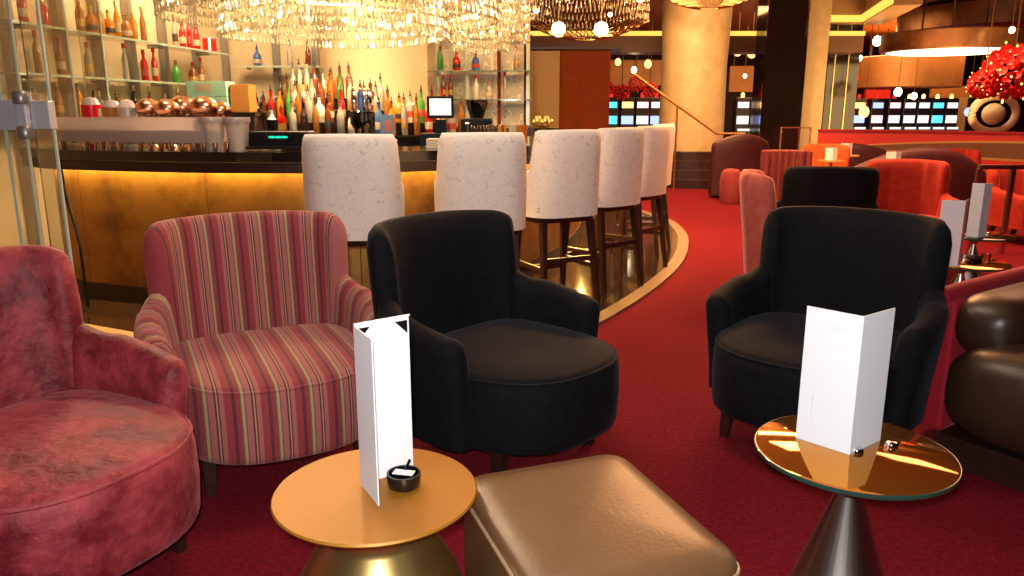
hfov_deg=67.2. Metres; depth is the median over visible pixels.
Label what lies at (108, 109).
jar
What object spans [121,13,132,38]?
bottle
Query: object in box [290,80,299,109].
bottle
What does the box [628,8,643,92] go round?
flowers
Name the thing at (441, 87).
bottle
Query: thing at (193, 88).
gift box
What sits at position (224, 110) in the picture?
ball
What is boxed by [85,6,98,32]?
bottle
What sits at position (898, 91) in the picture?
pendant lamp
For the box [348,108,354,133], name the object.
bottle
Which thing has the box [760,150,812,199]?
booth
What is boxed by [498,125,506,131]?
pot
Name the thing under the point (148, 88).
bottle
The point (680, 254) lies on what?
trim
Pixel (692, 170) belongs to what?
steps
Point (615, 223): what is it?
bar stool
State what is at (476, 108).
grinder
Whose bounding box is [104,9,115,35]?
bottle
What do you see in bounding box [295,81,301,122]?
bottle
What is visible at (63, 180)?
cable
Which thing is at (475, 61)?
bottle
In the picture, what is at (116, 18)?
bottle
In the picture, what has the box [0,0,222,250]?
wall
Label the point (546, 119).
tray
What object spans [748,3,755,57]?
pendant lamp
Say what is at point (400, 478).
ashtray
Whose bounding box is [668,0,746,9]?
crystal chandelier
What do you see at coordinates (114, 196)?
bar counter
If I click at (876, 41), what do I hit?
pendant lamp
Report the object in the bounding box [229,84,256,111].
gift box
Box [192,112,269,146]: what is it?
cabinet
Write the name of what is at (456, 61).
bottle
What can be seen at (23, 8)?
bottle
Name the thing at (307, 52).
bottle
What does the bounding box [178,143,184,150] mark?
shot glass
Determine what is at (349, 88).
bottle
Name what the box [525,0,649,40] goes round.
crystal chandelier
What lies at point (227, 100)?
gift box
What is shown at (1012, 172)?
railing
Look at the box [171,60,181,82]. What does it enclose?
bottle
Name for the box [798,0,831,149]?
square pillar
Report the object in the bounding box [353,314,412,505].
menu stand
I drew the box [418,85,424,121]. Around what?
bottle
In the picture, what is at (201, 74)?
bottle
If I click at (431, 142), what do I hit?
napkin stack
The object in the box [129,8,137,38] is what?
bottle
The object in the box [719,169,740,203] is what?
pouf
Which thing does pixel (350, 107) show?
bottle
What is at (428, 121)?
bottle
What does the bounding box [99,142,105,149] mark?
shot glass
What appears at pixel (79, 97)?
bottle
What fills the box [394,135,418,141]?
countertop
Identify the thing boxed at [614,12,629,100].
flowers
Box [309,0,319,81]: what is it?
trim
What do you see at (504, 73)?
bottle
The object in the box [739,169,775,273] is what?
armchair
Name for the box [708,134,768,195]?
curved sofa
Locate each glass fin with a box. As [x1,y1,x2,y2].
[39,0,78,145]
[74,0,109,99]
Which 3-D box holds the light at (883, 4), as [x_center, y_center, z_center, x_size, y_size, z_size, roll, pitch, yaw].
[6.962,-5.481,15.167,1.236,0.140,3.038,0,13,0]
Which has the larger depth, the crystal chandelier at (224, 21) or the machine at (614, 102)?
the machine at (614, 102)
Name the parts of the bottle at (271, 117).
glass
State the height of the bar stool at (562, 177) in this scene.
1.227 m
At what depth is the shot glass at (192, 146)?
4.98 m
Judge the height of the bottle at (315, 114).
0.400 m
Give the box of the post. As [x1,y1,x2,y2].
[954,98,967,130]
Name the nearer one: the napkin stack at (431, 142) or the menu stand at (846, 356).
the menu stand at (846, 356)
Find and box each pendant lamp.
[615,17,620,65]
[631,3,636,72]
[644,16,651,67]
[743,18,748,77]
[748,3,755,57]
[859,24,872,117]
[873,24,879,45]
[894,57,901,95]
[911,56,918,99]
[964,55,975,115]
[1009,0,1016,32]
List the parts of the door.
knob, knob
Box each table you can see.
[270,448,476,575]
[754,415,962,575]
[817,159,844,165]
[948,255,1011,283]
[949,229,1015,284]
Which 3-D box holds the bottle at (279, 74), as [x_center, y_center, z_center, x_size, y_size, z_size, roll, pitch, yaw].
[-2.383,-2.036,7.924,0.063,0.400,0.061,6,14,23]
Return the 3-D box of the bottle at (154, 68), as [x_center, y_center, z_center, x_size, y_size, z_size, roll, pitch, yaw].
[-3.893,-2.428,8.377,0.063,0.360,0.061,-5,14,-22]
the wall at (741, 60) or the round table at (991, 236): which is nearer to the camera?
the round table at (991, 236)
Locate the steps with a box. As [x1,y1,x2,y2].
[666,151,710,188]
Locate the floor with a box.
[80,188,1023,575]
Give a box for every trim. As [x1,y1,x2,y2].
[0,0,43,244]
[48,0,78,144]
[87,0,109,100]
[87,210,688,336]
[120,0,145,145]
[154,2,177,145]
[187,2,200,71]
[219,1,230,80]
[269,1,281,102]
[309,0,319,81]
[524,36,863,54]
[830,0,922,24]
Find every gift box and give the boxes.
[186,81,233,96]
[190,97,230,106]
[202,37,216,51]
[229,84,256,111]
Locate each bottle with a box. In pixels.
[16,0,28,21]
[29,88,39,119]
[31,30,42,72]
[36,0,51,25]
[53,82,64,116]
[55,38,66,74]
[75,0,85,30]
[75,83,82,116]
[83,42,94,76]
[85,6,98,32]
[95,0,105,33]
[96,91,103,104]
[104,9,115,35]
[113,1,121,36]
[114,92,120,102]
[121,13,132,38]
[121,43,129,78]
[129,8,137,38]
[131,86,139,116]
[139,7,146,40]
[140,49,149,80]
[147,87,152,98]
[151,47,158,80]
[171,14,178,45]
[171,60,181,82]
[179,19,186,46]
[186,17,192,47]
[189,62,198,80]
[193,25,200,48]
[198,57,204,80]
[253,43,261,65]
[256,92,259,111]
[259,90,267,111]
[259,97,265,128]
[267,104,276,119]
[268,85,275,117]
[276,85,283,117]
[277,102,286,130]
[278,70,284,109]
[284,73,291,109]
[286,81,290,121]
[287,39,292,65]
[289,97,296,130]
[290,63,296,92]
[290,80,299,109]
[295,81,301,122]
[297,58,301,93]
[300,78,306,102]
[300,97,308,130]
[304,58,309,90]
[305,39,310,65]
[305,85,312,122]
[309,73,316,107]
[312,62,317,97]
[312,93,319,133]
[316,91,324,122]
[317,73,325,108]
[318,68,326,97]
[325,93,331,133]
[327,66,336,97]
[327,69,334,109]
[328,90,334,122]
[336,61,344,97]
[336,97,344,133]
[337,69,343,99]
[338,84,345,122]
[345,61,352,97]
[347,73,351,109]
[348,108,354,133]
[349,85,356,114]
[356,79,361,109]
[368,78,374,109]
[373,81,377,113]
[375,97,381,133]
[377,73,384,109]
[384,85,389,113]
[389,97,395,134]
[394,91,402,122]
[401,93,407,134]
[406,90,414,121]
[414,93,419,134]
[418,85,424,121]
[425,111,432,132]
[430,85,435,121]
[438,46,443,69]
[440,82,442,95]
[442,75,445,95]
[447,116,455,132]
[448,75,452,95]
[453,52,460,69]
[458,97,464,132]
[472,51,479,69]
[473,75,478,98]
[485,80,492,98]
[489,48,493,69]
[503,72,506,98]
[514,46,518,69]
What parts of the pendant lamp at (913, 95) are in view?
globe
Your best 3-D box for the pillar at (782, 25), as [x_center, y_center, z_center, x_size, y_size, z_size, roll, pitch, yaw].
[5.360,-4.147,15.563,0.805,3.790,0.705,0,13,0]
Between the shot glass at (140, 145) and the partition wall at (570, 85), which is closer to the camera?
the shot glass at (140, 145)
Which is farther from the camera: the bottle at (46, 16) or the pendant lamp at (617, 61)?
the pendant lamp at (617, 61)
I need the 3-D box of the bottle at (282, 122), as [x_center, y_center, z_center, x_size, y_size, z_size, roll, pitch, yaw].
[-2.252,-1.658,7.535,0.067,0.315,0.067,1,13,5]
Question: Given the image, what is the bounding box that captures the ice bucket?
[262,120,277,130]
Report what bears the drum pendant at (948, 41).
hanging from the ceiling
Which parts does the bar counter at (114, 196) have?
panel, panel, edge moulding, panel, panel, panel, panel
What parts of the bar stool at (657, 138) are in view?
leg, leg, seat frame, backrest, leg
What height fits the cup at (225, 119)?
0.035 m
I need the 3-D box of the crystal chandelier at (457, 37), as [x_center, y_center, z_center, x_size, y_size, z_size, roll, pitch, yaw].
[-0.359,-3.657,9.009,1.240,1.766,1.248,-3,13,-12]
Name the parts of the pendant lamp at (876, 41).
globe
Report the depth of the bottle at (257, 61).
10.54 m
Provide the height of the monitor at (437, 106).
0.185 m
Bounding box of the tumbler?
[981,253,991,262]
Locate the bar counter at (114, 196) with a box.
[18,135,581,303]
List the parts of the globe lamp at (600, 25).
globe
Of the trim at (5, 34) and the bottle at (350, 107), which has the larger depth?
the bottle at (350, 107)
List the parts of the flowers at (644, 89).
cord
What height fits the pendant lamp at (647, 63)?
1.423 m
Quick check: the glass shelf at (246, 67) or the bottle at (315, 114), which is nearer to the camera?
the bottle at (315, 114)
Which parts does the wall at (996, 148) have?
cap rail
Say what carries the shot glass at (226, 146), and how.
on the bar counter at (114, 196)
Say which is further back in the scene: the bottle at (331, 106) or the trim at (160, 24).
the trim at (160, 24)
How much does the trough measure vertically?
0.215 m
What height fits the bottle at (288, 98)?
0.400 m
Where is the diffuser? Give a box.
[886,47,1010,55]
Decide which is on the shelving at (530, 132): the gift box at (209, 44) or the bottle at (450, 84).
the bottle at (450, 84)
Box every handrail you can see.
[632,73,744,191]
[779,127,811,149]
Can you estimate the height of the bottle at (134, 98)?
0.325 m
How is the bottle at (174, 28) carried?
on the glass shelf at (3, 22)
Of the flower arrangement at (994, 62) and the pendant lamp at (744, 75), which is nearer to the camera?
the flower arrangement at (994, 62)
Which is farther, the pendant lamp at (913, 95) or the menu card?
the pendant lamp at (913, 95)
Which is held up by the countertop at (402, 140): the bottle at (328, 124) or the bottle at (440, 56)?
the bottle at (328, 124)
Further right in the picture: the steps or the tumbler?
the tumbler
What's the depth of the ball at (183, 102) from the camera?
5.66 m
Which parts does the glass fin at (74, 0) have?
pane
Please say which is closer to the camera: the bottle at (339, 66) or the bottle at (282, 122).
the bottle at (282, 122)
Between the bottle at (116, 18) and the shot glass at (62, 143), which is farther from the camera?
the bottle at (116, 18)
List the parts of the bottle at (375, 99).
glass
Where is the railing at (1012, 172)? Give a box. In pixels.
[965,165,1023,253]
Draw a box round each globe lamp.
[552,0,565,36]
[594,0,607,35]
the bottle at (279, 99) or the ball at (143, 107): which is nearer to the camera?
the ball at (143, 107)
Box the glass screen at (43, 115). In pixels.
[17,0,73,268]
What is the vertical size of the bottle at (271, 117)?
0.300 m
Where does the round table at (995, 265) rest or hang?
on the floor
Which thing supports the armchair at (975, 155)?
on the floor
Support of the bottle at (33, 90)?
on the glass shelf
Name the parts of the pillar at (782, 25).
edge trim, edge trim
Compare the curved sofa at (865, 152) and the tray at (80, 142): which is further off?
the curved sofa at (865, 152)
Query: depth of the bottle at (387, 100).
7.59 m
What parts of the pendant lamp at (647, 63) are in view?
globe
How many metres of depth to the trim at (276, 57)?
10.76 m
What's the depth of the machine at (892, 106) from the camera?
22.91 m
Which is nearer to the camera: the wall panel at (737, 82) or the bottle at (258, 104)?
the bottle at (258, 104)
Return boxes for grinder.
[461,99,492,131]
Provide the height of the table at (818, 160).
0.756 m
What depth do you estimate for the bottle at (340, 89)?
7.54 m
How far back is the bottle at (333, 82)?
7.88 m
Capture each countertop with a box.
[18,135,534,162]
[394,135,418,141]
[394,135,419,145]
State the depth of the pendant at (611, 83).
19.25 m
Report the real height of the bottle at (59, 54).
0.325 m
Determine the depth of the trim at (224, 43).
10.50 m
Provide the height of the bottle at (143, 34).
0.360 m
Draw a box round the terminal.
[419,96,453,145]
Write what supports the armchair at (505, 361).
on the floor
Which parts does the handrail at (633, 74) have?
post, rail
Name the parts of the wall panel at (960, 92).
panel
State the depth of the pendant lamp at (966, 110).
21.39 m
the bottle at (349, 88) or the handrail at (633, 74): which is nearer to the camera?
the bottle at (349, 88)
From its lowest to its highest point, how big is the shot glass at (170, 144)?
0.055 m
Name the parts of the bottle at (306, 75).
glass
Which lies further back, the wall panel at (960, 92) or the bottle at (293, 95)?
the wall panel at (960, 92)
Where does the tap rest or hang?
on the bar counter at (114, 196)
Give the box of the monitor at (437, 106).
[427,96,453,117]
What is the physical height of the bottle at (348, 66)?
0.365 m
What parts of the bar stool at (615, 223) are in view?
leg, leg, leg, backrest, leg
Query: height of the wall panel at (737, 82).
1.854 m
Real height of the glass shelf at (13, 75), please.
0.041 m
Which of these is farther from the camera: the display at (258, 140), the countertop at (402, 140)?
the countertop at (402, 140)
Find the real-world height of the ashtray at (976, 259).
0.036 m
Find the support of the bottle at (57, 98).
on the glass shelf
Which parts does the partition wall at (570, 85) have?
panel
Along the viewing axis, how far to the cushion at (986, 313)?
3.01 m
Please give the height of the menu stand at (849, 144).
0.150 m
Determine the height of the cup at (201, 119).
0.035 m
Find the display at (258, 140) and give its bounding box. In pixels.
[245,131,314,150]
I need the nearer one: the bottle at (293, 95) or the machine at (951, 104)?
the bottle at (293, 95)
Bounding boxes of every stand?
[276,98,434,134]
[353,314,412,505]
[796,306,894,454]
[825,148,837,159]
[841,143,852,154]
[886,152,901,158]
[940,199,968,265]
[966,183,992,237]
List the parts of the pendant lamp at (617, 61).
globe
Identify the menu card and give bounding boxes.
[380,114,394,135]
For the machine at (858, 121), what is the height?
1.835 m
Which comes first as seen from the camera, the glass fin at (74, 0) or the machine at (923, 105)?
the glass fin at (74, 0)
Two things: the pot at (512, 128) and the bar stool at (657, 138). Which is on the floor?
the bar stool at (657, 138)
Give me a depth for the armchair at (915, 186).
6.87 m
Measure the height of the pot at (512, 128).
0.140 m
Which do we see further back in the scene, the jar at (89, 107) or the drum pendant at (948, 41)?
the drum pendant at (948, 41)
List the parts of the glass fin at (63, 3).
pane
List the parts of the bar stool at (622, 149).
leg, leg, leg, seat frame, backrest, leg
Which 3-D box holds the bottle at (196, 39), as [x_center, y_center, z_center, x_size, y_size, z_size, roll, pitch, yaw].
[-3.799,-3.024,9.261,0.077,0.325,0.075,8,15,30]
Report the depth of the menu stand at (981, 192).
5.28 m
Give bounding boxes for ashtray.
[386,459,420,492]
[965,255,982,263]
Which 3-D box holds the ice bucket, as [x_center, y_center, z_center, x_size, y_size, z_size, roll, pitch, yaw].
[-2.312,-1.536,7.382,0.150,0.150,0.150,0,13,0]
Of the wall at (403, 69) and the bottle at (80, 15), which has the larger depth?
the wall at (403, 69)
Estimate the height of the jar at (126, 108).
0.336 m
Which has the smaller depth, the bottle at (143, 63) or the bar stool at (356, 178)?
the bar stool at (356, 178)
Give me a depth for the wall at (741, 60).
32.96 m
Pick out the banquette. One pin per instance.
(975, 401)
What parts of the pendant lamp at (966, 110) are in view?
globe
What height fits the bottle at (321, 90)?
0.365 m
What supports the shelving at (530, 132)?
on the floor
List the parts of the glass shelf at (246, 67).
glass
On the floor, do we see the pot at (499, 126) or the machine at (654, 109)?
the machine at (654, 109)
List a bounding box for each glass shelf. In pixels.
[0,19,228,55]
[0,72,185,85]
[237,66,319,69]
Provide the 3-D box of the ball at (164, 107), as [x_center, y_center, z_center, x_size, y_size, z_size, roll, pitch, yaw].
[-2.460,-1.180,5.516,0.172,0.338,0.172,0,13,0]
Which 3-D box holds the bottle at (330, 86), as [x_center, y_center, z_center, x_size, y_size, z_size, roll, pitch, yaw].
[-1.820,-1.990,7.724,0.060,0.400,0.062,7,15,28]
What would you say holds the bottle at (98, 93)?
on the glass shelf
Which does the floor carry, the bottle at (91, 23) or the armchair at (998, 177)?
the armchair at (998, 177)
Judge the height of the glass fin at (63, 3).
3.500 m
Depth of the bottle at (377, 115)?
7.42 m
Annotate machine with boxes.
[609,94,618,127]
[618,93,634,127]
[634,93,649,126]
[649,93,659,125]
[731,92,750,135]
[749,97,751,131]
[853,94,866,128]
[864,94,884,129]
[881,94,901,129]
[896,94,916,129]
[911,94,930,129]
[925,94,944,130]
[939,94,958,130]
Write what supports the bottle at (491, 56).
on the shelving at (530, 132)
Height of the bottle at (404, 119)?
0.400 m
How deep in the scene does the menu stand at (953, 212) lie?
4.28 m
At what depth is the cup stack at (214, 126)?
5.02 m
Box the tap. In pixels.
[350,88,374,133]
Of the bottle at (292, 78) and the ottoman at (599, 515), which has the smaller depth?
the ottoman at (599, 515)
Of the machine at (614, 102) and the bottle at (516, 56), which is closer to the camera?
the bottle at (516, 56)
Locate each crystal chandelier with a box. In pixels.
[146,0,540,49]
[433,0,530,55]
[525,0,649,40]
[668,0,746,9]
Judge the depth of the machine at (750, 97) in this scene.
20.97 m
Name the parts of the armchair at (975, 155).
backrest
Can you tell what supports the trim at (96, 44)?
attached to the wall at (212, 64)
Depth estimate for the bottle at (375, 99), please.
7.56 m
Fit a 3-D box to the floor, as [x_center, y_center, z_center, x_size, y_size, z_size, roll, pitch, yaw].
[7.500,-2.221,15.908,29.000,0.132,36.000,0,13,0]
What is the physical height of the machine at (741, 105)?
1.835 m
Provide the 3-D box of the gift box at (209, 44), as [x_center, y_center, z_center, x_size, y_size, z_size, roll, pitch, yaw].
[-3.769,-3.028,9.598,0.160,0.176,0.145,-5,14,-19]
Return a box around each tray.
[57,141,227,144]
[532,116,553,134]
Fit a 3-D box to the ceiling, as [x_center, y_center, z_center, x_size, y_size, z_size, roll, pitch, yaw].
[7.500,-6.025,15.030,29.000,0.100,36.000,0,13,0]
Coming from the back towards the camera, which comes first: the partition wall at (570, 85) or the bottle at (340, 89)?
the partition wall at (570, 85)
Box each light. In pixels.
[524,31,865,35]
[831,0,893,21]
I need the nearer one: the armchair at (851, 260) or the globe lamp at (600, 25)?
the armchair at (851, 260)
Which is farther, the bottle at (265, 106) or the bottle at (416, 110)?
the bottle at (265, 106)
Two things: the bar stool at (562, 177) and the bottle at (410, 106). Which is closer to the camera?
the bar stool at (562, 177)
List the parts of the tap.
handle, handle, handle, handle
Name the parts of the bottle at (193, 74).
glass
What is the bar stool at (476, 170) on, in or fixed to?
on the floor
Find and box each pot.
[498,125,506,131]
[509,125,517,131]
[518,125,525,136]
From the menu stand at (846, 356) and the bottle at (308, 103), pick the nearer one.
the menu stand at (846, 356)
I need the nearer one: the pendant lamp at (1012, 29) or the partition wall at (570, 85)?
the partition wall at (570, 85)
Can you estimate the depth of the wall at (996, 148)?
13.10 m
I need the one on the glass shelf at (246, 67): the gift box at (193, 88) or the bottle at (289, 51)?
the bottle at (289, 51)
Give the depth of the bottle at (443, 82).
10.62 m
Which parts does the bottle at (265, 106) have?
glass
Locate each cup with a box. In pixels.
[199,117,222,122]
[222,117,250,122]
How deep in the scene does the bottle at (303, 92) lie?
7.78 m
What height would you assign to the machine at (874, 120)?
1.835 m
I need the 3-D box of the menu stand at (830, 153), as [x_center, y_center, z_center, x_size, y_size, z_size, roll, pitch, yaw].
[3.972,-1.665,9.555,0.151,0.150,0.052,0,13,0]
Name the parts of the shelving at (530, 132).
shelf, shelf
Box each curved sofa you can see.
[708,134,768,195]
[837,143,889,166]
[854,147,986,227]
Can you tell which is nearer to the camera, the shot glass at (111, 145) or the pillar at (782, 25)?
the shot glass at (111, 145)
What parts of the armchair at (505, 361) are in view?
armrest, backrest, leg, seat, armrest, leg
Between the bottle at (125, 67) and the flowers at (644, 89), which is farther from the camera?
the flowers at (644, 89)
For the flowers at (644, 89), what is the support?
hanging from the ceiling
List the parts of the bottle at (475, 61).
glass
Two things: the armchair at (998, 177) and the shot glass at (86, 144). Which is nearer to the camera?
the shot glass at (86, 144)
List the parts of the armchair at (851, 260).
leg, armrest, seat, backrest, armrest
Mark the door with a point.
(14, 113)
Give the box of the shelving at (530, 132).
[426,5,533,136]
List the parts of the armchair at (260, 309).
armrest, leg, backrest, seat, armrest, leg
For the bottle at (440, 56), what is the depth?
10.54 m
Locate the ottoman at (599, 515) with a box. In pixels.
[464,455,740,575]
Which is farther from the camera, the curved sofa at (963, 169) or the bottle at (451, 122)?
the curved sofa at (963, 169)
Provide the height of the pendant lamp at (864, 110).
2.642 m
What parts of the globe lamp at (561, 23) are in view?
globe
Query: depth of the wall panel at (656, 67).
24.99 m
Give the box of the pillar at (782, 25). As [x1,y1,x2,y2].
[750,0,809,149]
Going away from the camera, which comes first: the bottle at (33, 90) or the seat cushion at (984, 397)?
the seat cushion at (984, 397)
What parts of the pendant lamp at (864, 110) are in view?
globe, cord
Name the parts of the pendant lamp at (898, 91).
globe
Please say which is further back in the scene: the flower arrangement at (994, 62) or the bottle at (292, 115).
the flower arrangement at (994, 62)
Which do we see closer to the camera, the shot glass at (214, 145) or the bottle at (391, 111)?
the shot glass at (214, 145)
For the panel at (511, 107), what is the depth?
10.86 m
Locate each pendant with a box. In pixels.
[608,8,614,93]
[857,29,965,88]
[879,0,1023,55]
[896,0,1023,31]
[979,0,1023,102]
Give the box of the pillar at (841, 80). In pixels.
[821,25,862,128]
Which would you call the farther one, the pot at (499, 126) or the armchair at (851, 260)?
the pot at (499, 126)
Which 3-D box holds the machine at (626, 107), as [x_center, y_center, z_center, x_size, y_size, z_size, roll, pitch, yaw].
[3.142,-4.430,21.133,0.400,1.835,0.525,0,13,0]
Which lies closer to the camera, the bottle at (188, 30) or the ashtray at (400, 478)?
the ashtray at (400, 478)
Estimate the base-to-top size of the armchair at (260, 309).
0.935 m
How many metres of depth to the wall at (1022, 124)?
33.19 m
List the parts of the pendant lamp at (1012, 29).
globe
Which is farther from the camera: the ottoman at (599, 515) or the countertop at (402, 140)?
the countertop at (402, 140)
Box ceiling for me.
[525,0,970,50]
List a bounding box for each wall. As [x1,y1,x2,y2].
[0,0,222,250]
[225,0,523,124]
[317,0,427,112]
[524,51,1023,137]
[525,46,623,132]
[817,129,1023,164]
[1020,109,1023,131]
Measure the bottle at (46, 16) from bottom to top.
0.260 m
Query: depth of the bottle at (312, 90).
7.74 m
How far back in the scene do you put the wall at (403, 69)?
8.52 m
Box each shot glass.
[59,141,65,148]
[83,141,89,149]
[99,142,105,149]
[108,142,114,149]
[117,142,123,149]
[136,142,143,150]
[147,142,153,150]
[157,142,163,150]
[168,142,173,150]
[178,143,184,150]
[189,143,195,150]
[200,143,206,151]
[211,143,217,151]
[223,143,229,151]
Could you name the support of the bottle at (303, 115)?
on the countertop at (402, 140)
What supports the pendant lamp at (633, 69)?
hanging from the ceiling
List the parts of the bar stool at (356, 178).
backrest, seat frame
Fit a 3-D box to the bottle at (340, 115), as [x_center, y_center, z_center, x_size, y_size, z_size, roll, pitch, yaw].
[-1.653,-1.657,7.418,0.074,0.365,0.076,4,14,19]
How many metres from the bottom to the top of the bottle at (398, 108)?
0.300 m
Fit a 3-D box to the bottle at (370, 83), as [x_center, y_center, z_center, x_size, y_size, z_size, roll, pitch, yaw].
[-1.420,-1.948,7.734,0.067,0.315,0.067,10,16,36]
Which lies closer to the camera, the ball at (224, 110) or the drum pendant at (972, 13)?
the ball at (224, 110)
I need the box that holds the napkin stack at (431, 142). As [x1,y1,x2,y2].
[425,138,438,147]
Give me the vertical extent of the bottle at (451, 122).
0.315 m
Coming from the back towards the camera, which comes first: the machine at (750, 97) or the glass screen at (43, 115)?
the machine at (750, 97)
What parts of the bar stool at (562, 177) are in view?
leg, leg, seat frame, leg, backrest, leg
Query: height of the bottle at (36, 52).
0.360 m
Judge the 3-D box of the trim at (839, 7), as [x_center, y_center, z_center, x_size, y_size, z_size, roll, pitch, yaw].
[7.195,-5.716,15.293,1.702,0.620,3.627,0,13,0]
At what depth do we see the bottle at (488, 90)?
10.62 m
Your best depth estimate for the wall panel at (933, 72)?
22.10 m
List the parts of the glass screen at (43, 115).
pane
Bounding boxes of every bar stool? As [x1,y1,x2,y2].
[301,134,404,289]
[434,132,525,270]
[518,129,600,308]
[559,127,644,295]
[606,125,670,275]
[610,123,674,256]
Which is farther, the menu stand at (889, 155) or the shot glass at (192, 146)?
the menu stand at (889, 155)
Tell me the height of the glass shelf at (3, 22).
0.041 m
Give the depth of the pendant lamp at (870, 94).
26.11 m
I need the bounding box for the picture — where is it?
[385,121,391,131]
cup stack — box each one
[199,117,223,150]
[222,117,250,150]
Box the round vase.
[968,93,1020,131]
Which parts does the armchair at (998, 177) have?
leg, armrest, leg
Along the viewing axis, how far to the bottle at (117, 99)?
7.72 m
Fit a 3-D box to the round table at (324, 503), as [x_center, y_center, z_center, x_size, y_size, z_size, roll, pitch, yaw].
[-0.335,0.716,1.946,0.498,0.450,0.498,0,13,0]
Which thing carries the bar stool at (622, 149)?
on the floor
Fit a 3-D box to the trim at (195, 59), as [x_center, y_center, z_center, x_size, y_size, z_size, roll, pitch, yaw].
[-3.990,-2.661,9.792,0.070,3.400,0.100,0,13,0]
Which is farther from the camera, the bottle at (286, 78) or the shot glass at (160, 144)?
the bottle at (286, 78)
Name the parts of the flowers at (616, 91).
cord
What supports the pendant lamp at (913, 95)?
hanging from the ceiling
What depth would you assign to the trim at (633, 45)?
16.21 m
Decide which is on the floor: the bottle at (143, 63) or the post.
the post
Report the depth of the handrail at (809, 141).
12.65 m
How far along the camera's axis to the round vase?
15.93 m
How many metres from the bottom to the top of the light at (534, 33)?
0.090 m
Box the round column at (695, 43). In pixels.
[659,0,732,150]
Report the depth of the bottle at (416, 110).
7.53 m
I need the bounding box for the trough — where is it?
[56,117,227,148]
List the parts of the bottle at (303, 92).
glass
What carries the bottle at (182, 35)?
on the glass shelf at (3, 22)
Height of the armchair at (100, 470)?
0.935 m
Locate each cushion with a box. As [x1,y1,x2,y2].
[944,343,1023,456]
[955,282,1023,350]
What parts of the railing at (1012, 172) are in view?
post, rail, post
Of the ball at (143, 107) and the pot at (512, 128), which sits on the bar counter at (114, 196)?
the ball at (143, 107)
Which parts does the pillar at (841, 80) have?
edge trim, edge trim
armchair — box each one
[0,245,200,575]
[133,210,373,497]
[366,210,618,472]
[706,206,951,437]
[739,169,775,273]
[776,166,879,208]
[802,144,849,165]
[866,159,958,218]
[949,149,987,172]
[986,169,1023,235]
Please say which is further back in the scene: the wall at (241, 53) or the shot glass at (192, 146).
the wall at (241, 53)
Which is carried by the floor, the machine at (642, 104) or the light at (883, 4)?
the machine at (642, 104)
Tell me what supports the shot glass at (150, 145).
on the bar counter at (114, 196)
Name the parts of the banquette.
panel, rail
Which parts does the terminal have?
cash drawer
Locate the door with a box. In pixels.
[0,0,43,244]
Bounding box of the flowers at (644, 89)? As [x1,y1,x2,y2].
[642,8,657,98]
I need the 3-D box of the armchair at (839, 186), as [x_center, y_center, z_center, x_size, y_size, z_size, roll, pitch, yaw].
[2.605,-0.586,6.507,0.858,0.935,0.946,3,13,12]
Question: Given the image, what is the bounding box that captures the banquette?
[919,266,1023,492]
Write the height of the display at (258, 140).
0.123 m
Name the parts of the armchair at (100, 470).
backrest, seat, armrest, leg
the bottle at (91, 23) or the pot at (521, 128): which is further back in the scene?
the pot at (521, 128)
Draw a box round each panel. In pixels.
[440,0,523,127]
[610,60,661,85]
[727,55,753,91]
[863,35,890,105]
[929,54,984,97]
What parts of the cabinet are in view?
door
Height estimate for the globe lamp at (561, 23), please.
1.330 m
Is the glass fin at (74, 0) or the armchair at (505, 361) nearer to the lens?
the armchair at (505, 361)
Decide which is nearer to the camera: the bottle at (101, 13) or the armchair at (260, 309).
the armchair at (260, 309)
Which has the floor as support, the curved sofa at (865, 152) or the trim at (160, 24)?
the curved sofa at (865, 152)
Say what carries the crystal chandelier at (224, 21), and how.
hanging from the ceiling
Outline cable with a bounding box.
[60,163,88,306]
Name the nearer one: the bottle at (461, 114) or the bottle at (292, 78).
the bottle at (461, 114)
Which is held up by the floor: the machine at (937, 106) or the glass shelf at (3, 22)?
the machine at (937, 106)
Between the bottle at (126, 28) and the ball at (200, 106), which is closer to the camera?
the ball at (200, 106)
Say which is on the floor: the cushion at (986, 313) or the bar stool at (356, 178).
the bar stool at (356, 178)
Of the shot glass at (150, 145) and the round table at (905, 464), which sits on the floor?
the round table at (905, 464)
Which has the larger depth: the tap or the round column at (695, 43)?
the round column at (695, 43)
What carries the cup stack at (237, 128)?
on the bar counter at (114, 196)
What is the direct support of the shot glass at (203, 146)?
on the bar counter at (114, 196)

